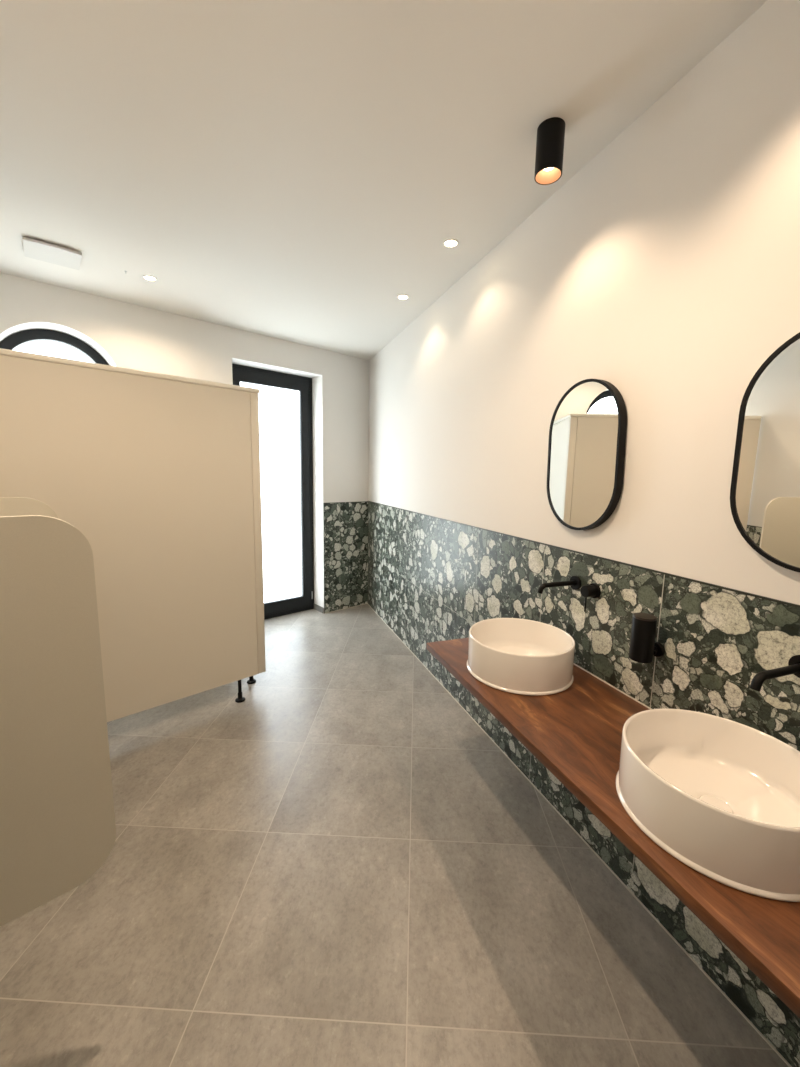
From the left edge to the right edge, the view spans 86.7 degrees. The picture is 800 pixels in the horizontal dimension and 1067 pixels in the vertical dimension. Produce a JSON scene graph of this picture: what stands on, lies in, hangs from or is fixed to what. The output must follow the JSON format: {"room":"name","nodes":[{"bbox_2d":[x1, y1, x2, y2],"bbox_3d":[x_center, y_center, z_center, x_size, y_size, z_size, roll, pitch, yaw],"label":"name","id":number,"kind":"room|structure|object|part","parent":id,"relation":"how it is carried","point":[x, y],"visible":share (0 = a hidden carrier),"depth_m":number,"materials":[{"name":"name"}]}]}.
{"room":"public restroom","nodes":[
{"label":"public restroom","id":0,"kind":"room"},
{"bbox_2d":[0,273,368,612],"bbox_3d":[-1.723,-0.419,3.807,3.932,2.714,0.372,-6,11,-41],"label":"wall","id":1,"kind":"structure","parent":0,"point":[126,335],"depth_m":3.94,"materials":[{"name":"white paint"}]},
{"bbox_2d":[0,329,108,364],"bbox_3d":[-2.496,-0.731,3.133,0.738,1.448,0.082,-6,11,-41],"label":"window","id":2,"kind":"structure","parent":1,"relation":"in","point":[47,342],"depth_m":3.02,"materials":[{"name":"black metal"}]},
{"bbox_3d":[-2.500,-0.731,3.136,0.618,1.328,0.008,-6,11,-41],"label":"frosted pane","id":3,"kind":"part","parent":2,"relation":"part of","materials":[{"name":"white glass"}]},
{"bbox_2d":[232,364,313,619],"bbox_3d":[-1.266,-0.355,4.255,0.892,2.480,0.144,-6,11,-41],"label":"door","id":4,"kind":"structure","parent":1,"relation":"in","point":[285,400],"depth_m":4.35,"materials":[{"name":"black"}]},
{"bbox_3d":[-1.284,-0.365,4.275,0.632,2.163,0.008,-6,11,-41],"label":"frosted pane","id":5,"kind":"part","parent":4,"relation":"part of","materials":[{"name":"white glass"}]},
{"bbox_2d":[0,0,767,359],"bbox_3d":[-0.830,-1.482,1.002,3.937,0.200,7.975,-2,8,-20],"label":"ceiling","id":6,"kind":"structure","parent":0,"point":[288,170],"depth_m":1.52,"materials":[{"name":"white paint"}]},
{"bbox_2d":[23,237,81,269],"bbox_3d":[-1.967,-1.587,2.400,0.250,0.022,0.250,-5,10,-39],"label":"ceiling vent","id":7,"kind":"object","parent":6,"relation":"in","point":[35,249],"visible":1,"depth_m":2.38,"materials":[{"name":"white plastic"}]},
{"bbox_2d":[143,275,156,280],"bbox_3d":[-1.599,-1.632,2.709,0.080,0.004,0.080,-2,8,-20],"label":"recessed light","id":8,"kind":"object","parent":6,"relation":"in","point":[147,277],"visible":1,"depth_m":2.71,"materials":[{"name":"white plastic"}]},
{"bbox_2d":[397,295,408,299],"bbox_3d":[0.021,-1.631,2.924,0.080,0.004,0.080,-2,8,-20],"label":"recessed light","id":9,"kind":"object","parent":6,"relation":"in","point":[401,297],"visible":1,"depth_m":2.93,"materials":[{"name":"white plastic"}]},
{"bbox_2d":[443,239,457,247],"bbox_3d":[0.268,-1.530,2.234,0.080,0.004,0.080,-2,8,-20],"label":"recessed light","id":10,"kind":"object","parent":6,"relation":"in","point":[450,243],"visible":1,"depth_m":2.23,"materials":[{"name":"white plastic"}]},
{"bbox_2d":[534,117,564,184],"bbox_3d":[0.529,-1.347,1.497,0.094,0.152,0.094,-2,8,-20],"label":"spotlight","id":11,"kind":"object","parent":6,"relation":"attached to","point":[551,132],"visible":1,"depth_m":1.46,"materials":[{"name":"black metal"}]},
{"bbox_2d":[0,604,787,1066],"bbox_3d":[0.262,1.379,1.741,4.127,0.200,7.132,-6,10,-39],"label":"floor","id":12,"kind":"structure","parent":0,"point":[335,864],"depth_m":1.46,"materials":[{"name":"tile"}]},
{"bbox_2d":[0,348,265,721],"bbox_3d":[-1.820,0.092,2.671,1.552,2.011,1.148,-6,11,-43],"label":"partition","id":13,"kind":"object","parent":12,"relation":"on","point":[159,473],"visible":0.82,"depth_m":2.33,"materials":[{"name":"beige laminate"}]},
{"bbox_3d":[-1.815,-0.889,2.528,1.525,0.028,1.137,-6,11,-43],"label":"head rail","id":14,"kind":"part","parent":13,"relation":"part of","materials":[{"name":"beige laminate"}]},
{"bbox_2d":[367,0,799,1066],"bbox_3d":[0.791,-0.123,2.030,0.307,2.714,6.686,-2,8,-20],"label":"wall","id":15,"kind":"structure","parent":0,"point":[665,271],"depth_m":1.47,"materials":[{"name":"white paint"}]},
{"bbox_2d":[538,576,600,611],"bbox_3d":[0.663,0.244,1.693,0.190,0.118,0.162,-2,8,-20],"label":"tap","id":16,"kind":"object","parent":15,"relation":"attached to","point":[593,590],"visible":1,"depth_m":1.70,"materials":[{"name":"black metal"}]},
{"bbox_3d":[0.643,0.220,1.738,0.184,0.043,0.020,-2,8,-20],"label":"spout","id":17,"kind":"part","parent":16,"relation":"part of","materials":[{"name":"black metal"}]},
{"bbox_3d":[0.742,0.227,1.664,0.046,0.045,0.045,-2,8,-20],"label":"valve knob","id":18,"kind":"part","parent":16,"relation":"part of","materials":[{"name":"black metal"}]},
{"bbox_2d":[547,379,626,529],"bbox_3d":[0.730,-0.308,1.694,0.030,0.590,0.387,-2,7,-19],"label":"wall mirror","id":19,"kind":"object","parent":15,"relation":"attached to","point":[588,429],"visible":1,"depth_m":1.66,"materials":[{"name":"black metal"}]},
{"bbox_2d":[426,638,799,1017],"bbox_3d":[0.717,0.663,1.105,0.510,0.036,2.095,-2,8,-20],"label":"countertop","id":20,"kind":"structure","parent":15,"relation":"attached to","point":[575,732],"depth_m":1.10,"materials":[{"name":"brown wood"}]},
{"bbox_2d":[467,618,574,695],"bbox_3d":[0.485,0.483,1.721,0.419,0.150,0.419,-2,8,-20],"label":"vessel basin","id":21,"kind":"object","parent":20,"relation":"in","point":[511,655],"visible":1,"depth_m":1.61,"materials":[{"name":"white ceramic"}]},
{"bbox_2d":[616,709,799,901],"bbox_3d":[0.745,0.590,0.990,0.419,0.150,0.419,-2,8,-20],"label":"vessel basin","id":22,"kind":"object","parent":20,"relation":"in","point":[719,795],"visible":1,"depth_m":0.99,"materials":[{"name":"white ceramic"}]},
{"bbox_2d":[629,613,664,662],"bbox_3d":[0.817,0.344,1.408,0.097,0.151,0.071,-2,8,-20],"label":"soap dispenser","id":23,"kind":"object","parent":15,"relation":"attached to","point":[643,646],"visible":1,"depth_m":1.38,"materials":[{"name":"black metal"}]},
{"bbox_3d":[0.806,0.274,1.394,0.069,0.008,0.069,-2,8,-20],"label":"lid","id":24,"kind":"part","parent":23,"relation":"part of","materials":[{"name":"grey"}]},
{"bbox_2d":[730,332,799,572],"bbox_3d":[0.992,-0.196,0.980,0.030,0.590,0.387,-2,8,-20],"label":"wall mirror","id":25,"kind":"object","parent":15,"relation":"attached to","point":[765,481],"visible":1,"depth_m":1.08,"materials":[{"name":"black metal"}]},
{"bbox_2d":[749,655,799,691],"bbox_3d":[0.926,0.368,0.969,0.190,0.118,0.162,-2,8,-20],"label":"tap","id":26,"kind":"object","parent":15,"relation":"attached to","point":[793,667],"visible":1,"depth_m":1.00,"materials":[{"name":"black metal"}]},
{"bbox_3d":[-1.021,0.061,0.467,0.260,2.714,6.247,-6,11,-43],"label":"wall","id":27,"kind":"structure","parent":0,"visible":0},
{"bbox_2d":[0,497,57,518],"bbox_3d":[-1.340,0.325,1.358,0.440,0.873,0.025,-6,11,-43],"label":"divider","id":28,"kind":"object","parent":27,"relation":"attached to","point":[9,506],"visible":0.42,"depth_m":1.39,"materials":[{"name":"beige laminate"}]},
{"bbox_2d":[0,515,115,926],"bbox_3d":[-0.849,0.406,0.838,0.440,0.873,0.025,-6,11,-43],"label":"divider","id":29,"kind":"object","parent":27,"relation":"attached to","point":[58,828],"visible":1,"depth_m":0.92,"materials":[{"name":"beige laminate"}]}
]}

